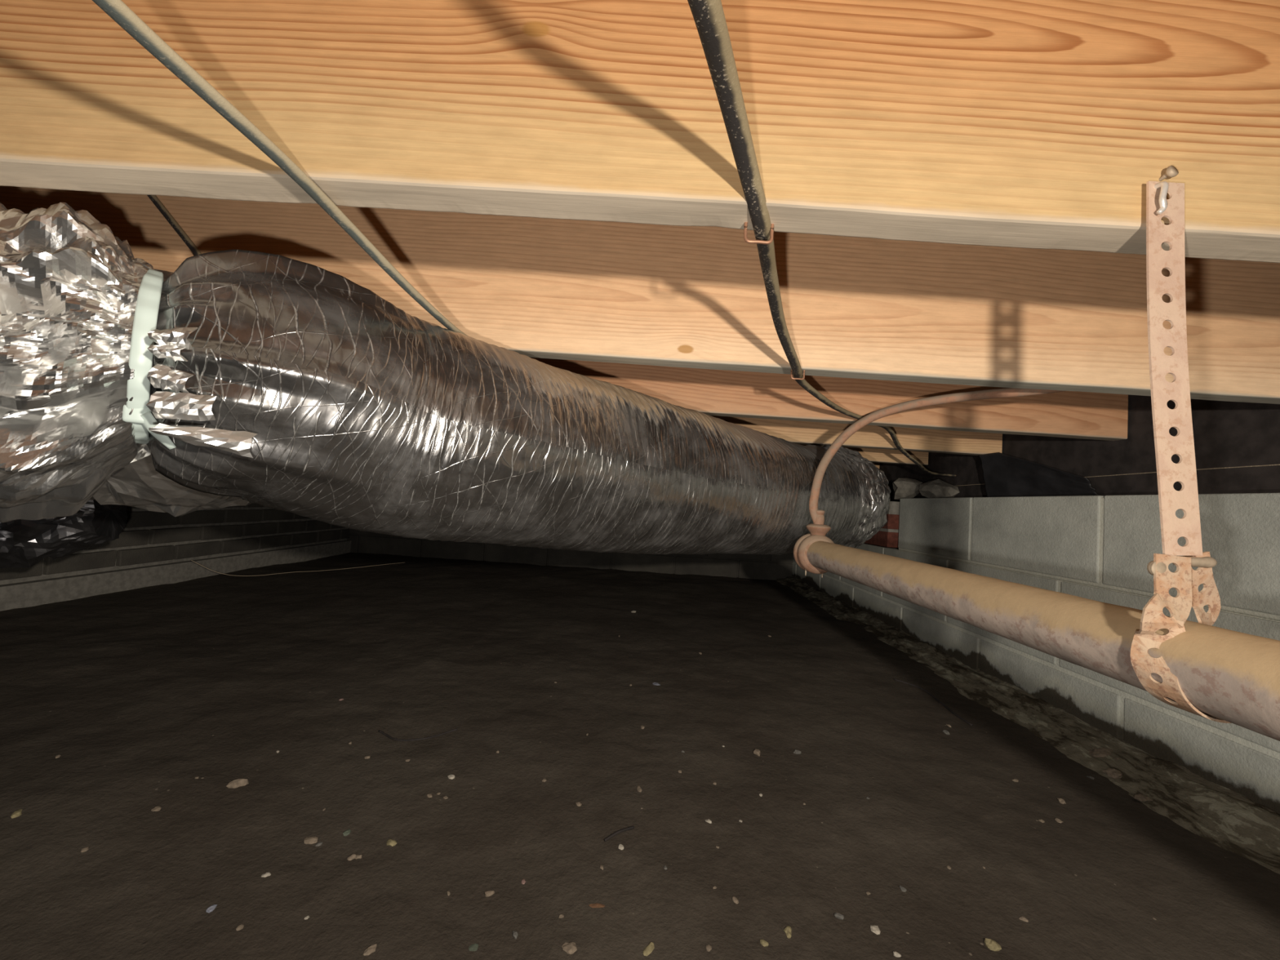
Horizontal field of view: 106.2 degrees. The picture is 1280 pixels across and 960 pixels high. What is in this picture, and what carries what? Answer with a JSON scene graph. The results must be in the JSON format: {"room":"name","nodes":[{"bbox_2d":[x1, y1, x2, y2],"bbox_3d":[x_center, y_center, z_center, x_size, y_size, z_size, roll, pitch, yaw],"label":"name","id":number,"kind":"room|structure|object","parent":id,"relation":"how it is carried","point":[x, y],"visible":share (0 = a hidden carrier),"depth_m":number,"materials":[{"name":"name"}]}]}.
{"room":"crawl space","nodes":[
{"label":"crawl space","id":0,"kind":"room"},
{"bbox_2d":[0,502,351,611],"bbox_3d":[-1.962,-0.057,1.474,0.255,1.077,4.125,4,-3,0],"label":"wall","id":1,"kind":"structure","parent":0,"point":[153,548],"depth_m":1.93,"materials":[{"name":"grey concrete"}]},
{"bbox_2d":[0,499,127,568],"bbox_3d":[-1.469,0.070,0.939,0.696,0.263,0.241,4,-3,-14],"label":"duct","id":2,"kind":"object","parent":1,"relation":"attached to","point":[24,543],"visible":0.38,"depth_m":0.97,"materials":[{"name":"metal"}]},
{"bbox_2d":[346,528,793,580],"bbox_3d":[-0.263,0.145,3.192,3.844,1.050,0.212,4,-3,0],"label":"wall","id":3,"kind":"structure","parent":0,"point":[755,566],"depth_m":3.07,"materials":[{"name":"grey concrete"}]},
{"bbox_2d":[0,552,1279,959],"bbox_3d":[-0.571,0.469,1.383,3.300,0.021,4.000,4,-3,0],"label":"floor","id":4,"kind":"structure","parent":0,"point":[140,694],"depth_m":0.72,"materials":[{"name":"soil"}]},
{"bbox_2d":[10,808,22,818],"bbox_3d":[-0.770,0.412,0.595,0.008,0.006,0.014,5,-3,-34],"label":"pebble","id":5,"kind":"object","parent":4,"relation":"on","point":[17,813],"visible":1,"depth_m":0.59,"materials":[{"name":"beige stone"}]},
{"bbox_2d":[80,847,88,852],"bbox_3d":[-0.640,0.426,0.554,0.009,0.004,0.006,4,-3,0],"label":"pebble","id":6,"kind":"object","parent":4,"relation":"on","point":[85,849],"visible":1,"depth_m":0.55,"materials":[{"name":"brown stone"}]},
{"bbox_2d":[151,805,161,811],"bbox_3d":[-0.631,0.430,0.628,0.009,0.005,0.009,2,-3,25],"label":"pebble","id":7,"kind":"object","parent":4,"relation":"on","point":[157,808],"visible":1,"depth_m":0.63,"materials":[{"name":"beige stone"}]},
{"bbox_2d":[205,904,217,912],"bbox_3d":[-0.439,0.439,0.492,0.007,0.005,0.008,4,-3,0],"label":"pebble","id":8,"kind":"object","parent":4,"relation":"on","point":[211,908],"visible":1,"depth_m":0.49,"materials":[{"name":"grey stone"}]},
{"bbox_2d":[226,777,248,788],"bbox_3d":[-0.577,0.435,0.691,0.021,0.012,0.018,4,-3,0],"label":"pebble","id":9,"kind":"object","parent":4,"relation":"on","point":[238,782],"visible":1,"depth_m":0.69,"materials":[{"name":"beige stone"}]},
{"bbox_2d":[235,924,244,930],"bbox_3d":[-0.392,0.440,0.472,0.006,0.003,0.006,4,-3,0],"label":"pebble","id":10,"kind":"object","parent":4,"relation":"on","point":[241,926],"visible":1,"depth_m":0.47,"materials":[{"name":"brown stone"}]},
{"bbox_2d":[261,871,271,877],"bbox_3d":[-0.418,0.442,0.538,0.009,0.003,0.006,4,-3,0],"label":"pebble","id":11,"kind":"object","parent":4,"relation":"on","point":[266,874],"visible":1,"depth_m":0.54,"materials":[{"name":"beige stone"}]},
{"bbox_2d":[191,560,402,576],"bbox_3d":[-1.510,0.387,2.236,0.024,0.078,0.865,2,-3,36],"label":"string line","id":12,"kind":"object","parent":4,"relation":"on","point":[191,560],"visible":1,"depth_m":2.13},
{"bbox_2d":[303,835,318,844],"bbox_3d":[-0.410,0.450,0.600,0.016,0.007,0.009,4,-3,-9],"label":"pebble","id":13,"kind":"object","parent":4,"relation":"on","point":[309,840],"visible":1,"depth_m":0.60,"materials":[{"name":"brown stone"}]},
{"bbox_2d":[315,841,322,846],"bbox_3d":[-0.397,0.451,0.596,0.007,0.004,0.005,5,-3,-24],"label":"pebble","id":14,"kind":"object","parent":4,"relation":"on","point":[321,842],"visible":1,"depth_m":0.59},
{"bbox_2d":[342,829,351,835],"bbox_3d":[-0.376,0.453,0.618,0.008,0.005,0.011,4,-3,0],"label":"pebble","id":15,"kind":"object","parent":4,"relation":"on","point":[346,833],"visible":1,"depth_m":0.62,"materials":[{"name":"grey stone"}]},
{"bbox_2d":[346,853,356,860],"bbox_3d":[-0.346,0.452,0.577,0.007,0.006,0.011,1,-4,44],"label":"pebble","id":16,"kind":"object","parent":4,"relation":"on","point":[352,856],"visible":1,"depth_m":0.57,"materials":[{"name":"beige stone"}]},
{"bbox_2d":[355,854,362,858],"bbox_3d":[-0.339,0.453,0.579,0.008,0.004,0.006,5,-3,-27],"label":"pebble","id":17,"kind":"object","parent":4,"relation":"on","point":[358,856],"visible":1,"depth_m":0.58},
{"bbox_2d":[362,944,376,955],"bbox_3d":[-0.257,0.448,0.458,0.011,0.005,0.010,4,-3,0],"label":"pebble","id":18,"kind":"object","parent":4,"relation":"on","point":[371,948],"visible":1,"depth_m":0.46,"materials":[{"name":"beige stone"}]},
{"bbox_2d":[386,839,396,846],"bbox_3d":[-0.312,0.456,0.605,0.014,0.006,0.009,4,-3,0],"label":"pebble","id":19,"kind":"object","parent":4,"relation":"on","point":[389,842],"visible":1,"depth_m":0.60,"materials":[{"name":"yellow stone"}]},
{"bbox_2d":[377,728,457,741],"bbox_3d":[-0.403,0.458,0.865,0.138,0.007,0.036,4,-3,-8],"label":"twig","id":20,"kind":"object","parent":4,"relation":"on","point":[379,731],"visible":1,"depth_m":0.86,"materials":[{"name":"brown wood"}]},
{"bbox_2d":[447,774,454,779],"bbox_3d":[-0.291,0.458,0.742,0.010,0.005,0.009,2,-3,36],"label":"pebble","id":21,"kind":"object","parent":4,"relation":"on","point":[450,776],"visible":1,"depth_m":0.74,"materials":[{"name":"white stone"}]},
{"bbox_2d":[468,943,478,951],"bbox_3d":[-0.162,0.458,0.469,0.015,0.003,0.013,4,-3,0],"label":"pebble","id":22,"kind":"object","parent":4,"relation":"on","point":[473,947],"visible":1,"depth_m":0.47,"materials":[{"name":"grey stone"}]},
{"bbox_2d":[484,890,494,897],"bbox_3d":[-0.168,0.462,0.537,0.011,0.005,0.006,5,-3,-24],"label":"pebble","id":23,"kind":"object","parent":4,"relation":"on","point":[489,893],"visible":1,"depth_m":0.54,"materials":[{"name":"beige stone"}]},
{"bbox_2d":[512,930,518,938],"bbox_3d":[-0.125,0.457,0.483,0.005,0.005,0.009,5,-3,-17],"label":"pebble","id":24,"kind":"object","parent":4,"relation":"on","point":[515,935],"visible":1,"depth_m":0.48,"materials":[{"name":"grey stone"}]},
{"bbox_2d":[561,942,577,954],"bbox_3d":[-0.069,0.454,0.467,0.016,0.005,0.012,4,-3,0],"label":"pebble","id":25,"kind":"object","parent":4,"relation":"on","point":[571,948],"visible":1,"depth_m":0.47,"materials":[{"name":"beige stone"}]},
{"bbox_2d":[575,801,581,806],"bbox_3d":[-0.089,0.468,0.695,0.009,0.004,0.008,4,-3,0],"label":"pebble","id":26,"kind":"object","parent":4,"relation":"on","point":[578,803],"visible":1,"depth_m":0.69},
{"bbox_2d":[589,902,604,907],"bbox_3d":[-0.044,0.461,0.520,0.022,0.003,0.007,3,-3,7],"label":"scrap","id":27,"kind":"object","parent":4,"relation":"on","point":[593,905],"visible":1,"depth_m":0.52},
{"bbox_2d":[604,826,634,841],"bbox_3d":[-0.028,0.466,0.635,0.046,0.005,0.006,6,-3,-36],"label":"twig","id":28,"kind":"object","parent":4,"relation":"on","point":[611,836],"visible":1,"depth_m":0.64,"materials":[{"name":"brown wood"}]},
{"bbox_2d":[617,844,623,849],"bbox_3d":[-0.024,0.467,0.612,0.008,0.004,0.009,4,-3,0],"label":"pebble","id":29,"kind":"object","parent":4,"relation":"on","point":[620,846],"visible":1,"depth_m":0.61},
{"bbox_2d":[636,786,641,792],"bbox_3d":[-0.001,0.471,0.732,0.008,0.006,0.014,4,-3,0],"label":"pebble","id":30,"kind":"object","parent":4,"relation":"on","point":[638,788],"visible":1,"depth_m":0.73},
{"bbox_2d":[642,942,654,955],"bbox_3d":[0.009,0.462,0.473,0.008,0.004,0.017,2,-3,32],"label":"chip","id":31,"kind":"object","parent":4,"relation":"on","point":[649,948],"visible":1,"depth_m":0.47,"materials":[{"name":"beige stone"}]},
{"bbox_2d":[705,944,711,951],"bbox_3d":[0.068,0.461,0.474,0.006,0.003,0.007,4,-3,0],"label":"pebble","id":32,"kind":"object","parent":4,"relation":"on","point":[708,948],"visible":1,"depth_m":0.47,"materials":[{"name":"beige stone"}]},
{"bbox_2d":[732,896,738,903],"bbox_3d":[0.106,0.468,0.536,0.007,0.004,0.009,4,-3,0],"label":"pebble","id":33,"kind":"object","parent":4,"relation":"on","point":[735,900],"visible":1,"depth_m":0.53,"materials":[{"name":"beige stone"}]},
{"bbox_2d":[753,748,760,755],"bbox_3d":[0.211,0.491,0.867,0.012,0.010,0.017,3,-3,17],"label":"pebble","id":34,"kind":"object","parent":4,"relation":"on","point":[757,752],"visible":1,"depth_m":0.86,"materials":[{"name":"beige stone"}]},
{"bbox_2d":[760,939,768,946],"bbox_3d":[0.125,0.466,0.484,0.008,0.005,0.008,4,-3,0],"label":"pebble","id":35,"kind":"object","parent":4,"relation":"on","point":[763,943],"visible":1,"depth_m":0.48,"materials":[{"name":"beige stone"}]},
{"bbox_2d":[783,925,791,938],"bbox_3d":[0.154,0.470,0.501,0.008,0.005,0.015,3,-3,21],"label":"pebble","id":36,"kind":"object","parent":4,"relation":"on","point":[788,930],"visible":1,"depth_m":0.50,"materials":[{"name":"beige stone"}]},
{"bbox_2d":[793,749,801,754],"bbox_3d":[0.289,0.500,0.883,0.012,0.008,0.011,6,-4,-42],"label":"pebble","id":37,"kind":"object","parent":4,"relation":"on","point":[797,752],"visible":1,"depth_m":0.88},
{"bbox_2d":[834,912,844,919],"bbox_3d":[0.218,0.478,0.527,0.010,0.005,0.006,3,-3,22],"label":"pebble","id":38,"kind":"object","parent":4,"relation":"on","point":[837,915],"visible":1,"depth_m":0.53,"materials":[{"name":"grey stone"}]},
{"bbox_2d":[870,924,880,934],"bbox_3d":[0.251,0.480,0.513,0.010,0.004,0.011,4,-3,0],"label":"pebble","id":39,"kind":"object","parent":4,"relation":"on","point":[875,929],"visible":1,"depth_m":0.51,"materials":[{"name":"beige stone"}]},
{"bbox_2d":[893,951,901,957],"bbox_3d":[0.258,0.477,0.483,0.007,0.004,0.004,3,-3,16],"label":"pebble","id":40,"kind":"object","parent":4,"relation":"on","point":[895,953],"visible":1,"depth_m":0.48,"materials":[{"name":"beige stone"}]},
{"bbox_2d":[899,885,906,892],"bbox_3d":[0.314,0.489,0.575,0.007,0.003,0.008,4,-3,0],"label":"pebble","id":41,"kind":"object","parent":4,"relation":"on","point":[903,889],"visible":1,"depth_m":0.57,"materials":[{"name":"grey stone"}]},
{"bbox_2d":[893,678,973,726],"bbox_3d":[0.729,0.542,1.187,0.041,0.010,0.258,4,-3,-8],"label":"twig","id":42,"kind":"object","parent":4,"relation":"on","point":[903,682],"visible":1,"depth_m":1.19,"materials":[{"name":"brown wood"}]},
{"bbox_2d":[942,729,950,734],"bbox_3d":[0.644,0.531,1.013,0.011,0.007,0.015,4,-3,0],"label":"pebble","id":43,"kind":"object","parent":4,"relation":"on","point":[945,731],"visible":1,"depth_m":1.01,"materials":[{"name":"grey stone"}]},
{"bbox_2d":[984,937,1001,951],"bbox_3d":[0.369,0.486,0.503,0.016,0.008,0.010,4,-3,0],"label":"pebble","id":44,"kind":"object","parent":4,"relation":"on","point":[992,944],"visible":1,"depth_m":0.50,"materials":[{"name":"beige stone"}]},
{"bbox_2d":[1018,915,1028,922],"bbox_3d":[0.432,0.494,0.541,0.009,0.004,0.006,2,-3,31],"label":"pebble","id":45,"kind":"object","parent":4,"relation":"on","point":[1023,918],"visible":1,"depth_m":0.54,"materials":[{"name":"beige stone"}]},
{"bbox_2d":[1054,817,1062,822],"bbox_3d":[0.631,0.514,0.725,0.009,0.005,0.011,4,-3,0],"label":"pebble","id":46,"kind":"object","parent":4,"relation":"on","point":[1057,820],"visible":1,"depth_m":0.72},
{"bbox_2d":[1057,798,1066,804],"bbox_3d":[0.687,0.523,0.783,0.012,0.007,0.013,4,-3,0],"label":"pebble","id":47,"kind":"object","parent":4,"relation":"on","point":[1060,800],"visible":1,"depth_m":0.78,"materials":[{"name":"beige stone"}]},
{"bbox_2d":[1133,793,1147,801],"bbox_3d":[0.830,0.528,0.800,0.023,0.013,0.016,4,-3,0],"label":"lump","id":48,"kind":"object","parent":4,"relation":"on","point":[1141,797],"visible":1,"depth_m":0.80,"materials":[{"name":"brown soil"}]},
{"bbox_2d":[791,493,1279,813],"bbox_3d":[1.065,0.364,1.379,0.190,0.618,4.000,4,-3,0],"label":"wall","id":49,"kind":"structure","parent":0,"point":[1096,548],"depth_m":1.02,"materials":[{"name":"concrete"}]},
{"bbox_2d":[864,501,899,547],"bbox_3d":[1.061,0.186,2.049,0.212,0.178,0.399,4,-3,0],"label":"brick pier","id":50,"kind":"object","parent":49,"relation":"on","point":[887,535],"visible":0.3,"depth_m":1.86,"materials":[{"name":"red brick"}]},
{"bbox_2d":[892,477,923,499],"bbox_3d":[1.069,0.036,1.920,0.110,0.090,0.112,1,-4,42],"label":"rubble stone","id":51,"kind":"object","parent":49,"relation":"on","point":[904,487],"visible":0.88,"depth_m":1.89,"materials":[{"name":"grey stone"}]},
{"bbox_2d":[918,479,959,497],"bbox_3d":[1.061,0.033,1.715,0.117,0.075,0.092,4,-3,0],"label":"rubble stone","id":52,"kind":"object","parent":49,"relation":"on","point":[937,488],"visible":0.86,"depth_m":1.69,"materials":[{"name":"grey stone"}]},
{"bbox_2d":[775,575,1279,874],"bbox_3d":[0.893,0.552,1.322,0.148,0.076,3.500,4,-3,0],"label":"soil mound","id":53,"kind":"object","parent":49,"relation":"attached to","point":[1224,817],"depth_m":0.91,"materials":[{"name":"brown soil"}]},
{"bbox_2d":[1102,768,1122,778],"bbox_3d":[0.855,0.530,0.868,0.028,0.017,0.022,4,-3,0],"label":"lump","id":54,"kind":"object","parent":53,"relation":"on","point":[1113,773],"visible":1,"depth_m":0.86,"materials":[{"name":"brown stone"}]},
{"bbox_2d":[978,452,1098,497],"bbox_3d":[1.122,-0.017,1.376,0.042,0.143,0.368,4,-3,-2],"label":"plastic sheet","id":55,"kind":"object","parent":49,"relation":"on","point":[1004,475],"visible":0.94,"depth_m":1.40,"materials":[{"name":"black plastic"}]},
{"bbox_2d":[879,395,1279,502],"bbox_3d":[1.214,-0.137,1.352,0.055,0.406,3.900,4,-3,0],"label":"joist","id":56,"kind":"object","parent":49,"relation":"on","point":[1226,433],"depth_m":1.12,"materials":[{"name":"brown wood"}]},
{"bbox_2d":[959,464,1279,485],"bbox_3d":[1.173,-0.006,1.246,0.008,0.013,1.900,4,-3,0],"label":"string line","id":57,"kind":"object","parent":49,"relation":"attached to","point":[1266,464],"visible":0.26,"depth_m":1.01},
{"bbox_3d":[-0.459,-0.443,1.374,3.405,0.019,3.900,4,-3,0],"label":"ceiling","id":58,"kind":"structure","parent":0,"visible":0},
{"bbox_2d":[0,0,1279,262],"bbox_3d":[-0.345,-0.351,0.387,3.060,0.236,0.040,4,-3,0],"label":"joist","id":59,"kind":"object","parent":58,"relation":"attached to","point":[1035,124],"visible":0.98,"depth_m":0.36,"materials":[{"name":"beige wood"}]},
{"bbox_2d":[0,202,890,555],"bbox_3d":[-0.119,-0.026,1.106,3.098,0.373,0.788,6,-4,-44],"label":"flexible duct","id":60,"kind":"object","parent":59,"relation":"hanging from","point":[234,377],"visible":0.9,"depth_m":0.49,"materials":[{"name":"metal"}]},
{"bbox_2d":[743,222,773,244],"bbox_3d":[0.095,-0.199,0.385,0.024,0.020,0.004,4,-3,0],"label":"staple","id":61,"kind":"object","parent":59,"relation":"attached to","point":[771,232],"visible":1,"depth_m":0.38,"materials":[{"name":"orange metal"}]},
{"bbox_2d":[687,0,956,476],"bbox_3d":[0.472,-0.141,0.878,0.299,0.085,2.319,2,-3,30],"label":"power cable","id":62,"kind":"object","parent":59,"relation":"attached to","point":[708,15],"visible":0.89,"depth_m":0.32,"materials":[{"name":"black plastic"}]},
{"bbox_2d":[1158,165,1178,181],"bbox_3d":[0.390,-0.226,0.357,0.009,0.009,0.015,4,-3,0],"label":"nail","id":63,"kind":"object","parent":59,"relation":"attached to","point":[1171,171],"visible":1,"depth_m":0.35,"materials":[{"name":"metal"}]},
{"bbox_2d":[1130,181,1231,723],"bbox_3d":[0.386,-0.029,0.337,0.077,0.376,0.041,4,-3,0],"label":"hanger","id":64,"kind":"object","parent":59,"relation":"hanging from","point":[1186,580],"visible":0.87,"depth_m":0.34,"materials":[{"name":"metal"}]},
{"bbox_2d":[793,523,1279,741],"bbox_3d":[0.380,0.118,0.286,0.086,0.114,1.586,4,-3,0],"label":"drain pipe","id":65,"kind":"object","parent":64,"relation":"hanging from","point":[1233,677],"visible":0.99,"depth_m":0.39,"materials":[{"name":"beige plastic"}]},
{"bbox_2d":[808,387,1062,524],"bbox_3d":[0.604,-0.051,0.945,0.507,0.321,0.060,2,-3,29],"label":"tube","id":66,"kind":"object","parent":65,"relation":"attached to","point":[817,516],"visible":0.88,"depth_m":1.01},
{"bbox_2d":[1154,181,1168,214],"bbox_3d":[0.375,-0.204,0.349,0.006,0.026,0.014,4,-3,0],"label":"nail","id":67,"kind":"object","parent":64,"relation":"attached to","point":[1164,185],"visible":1,"depth_m":0.34,"materials":[{"name":"metal"}]},
{"bbox_2d":[0,186,1279,404],"bbox_3d":[-0.343,-0.333,0.793,3.060,0.237,0.040,4,-3,0],"label":"joist","id":68,"kind":"object","parent":58,"relation":"attached to","point":[603,291],"visible":0.58,"depth_m":0.77,"materials":[{"name":"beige wood"}]},
{"bbox_2d":[146,195,201,255],"bbox_3d":[-0.738,-0.398,0.772,0.194,0.210,0.010,4,-3,0],"label":"power cable","id":69,"kind":"object","parent":68,"relation":"attached to","point":[153,198],"visible":0.53,"depth_m":0.77,"materials":[{"name":"black plastic"}]},
{"bbox_2d":[790,369,804,380],"bbox_3d":[0.253,-0.171,0.771,0.023,0.020,0.004,4,-3,0],"label":"staple","id":70,"kind":"object","parent":68,"relation":"attached to","point":[791,372],"visible":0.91,"depth_m":0.77,"materials":[{"name":"orange metal"}]},
{"bbox_2d":[530,357,1128,440],"bbox_3d":[-0.341,-0.313,1.198,3.060,0.237,0.040,4,-3,0],"label":"joist","id":71,"kind":"object","parent":58,"relation":"attached to","point":[720,393],"visible":0.32,"depth_m":1.17,"materials":[{"name":"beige wood"}]},
{"bbox_2d":[711,415,1002,455],"bbox_3d":[-0.339,-0.295,1.604,3.060,0.237,0.040,4,-3,0],"label":"joist","id":72,"kind":"object","parent":58,"relation":"attached to","point":[807,433],"visible":0.12,"depth_m":1.57,"materials":[{"name":"brown wood"}]},
{"bbox_2d":[799,444,928,465],"bbox_3d":[-0.337,-0.276,2.009,3.060,0.237,0.040,4,-3,0],"label":"joist","id":73,"kind":"object","parent":58,"relation":"attached to","point":[876,455],"visible":0.04,"depth_m":1.98,"materials":[{"name":"brown wood"}]},
{"bbox_2d":[872,462,879,468],"bbox_3d":[-0.336,-0.257,2.415,3.060,0.236,0.040,4,-3,0],"label":"joist","id":74,"kind":"object","parent":58,"relation":"attached to","point":[877,464],"visible":0.02,"depth_m":2.38,"materials":[{"name":"brown wood"}]},
{"bbox_3d":[-0.347,-0.370,-0.018,3.060,0.236,0.039,4,-3,0],"label":"joist","id":75,"kind":"object","parent":58,"relation":"attached to","visible":0},
{"bbox_2d":[92,0,467,336],"bbox_3d":[-0.250,-0.221,0.312,0.021,0.018,1.000,4,-3,0],"label":"power cable","id":76,"kind":"object","parent":75,"relation":"attached to","point":[117,10],"visible":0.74,"depth_m":0.30,"materials":[{"name":"grey plastic"}]}
]}

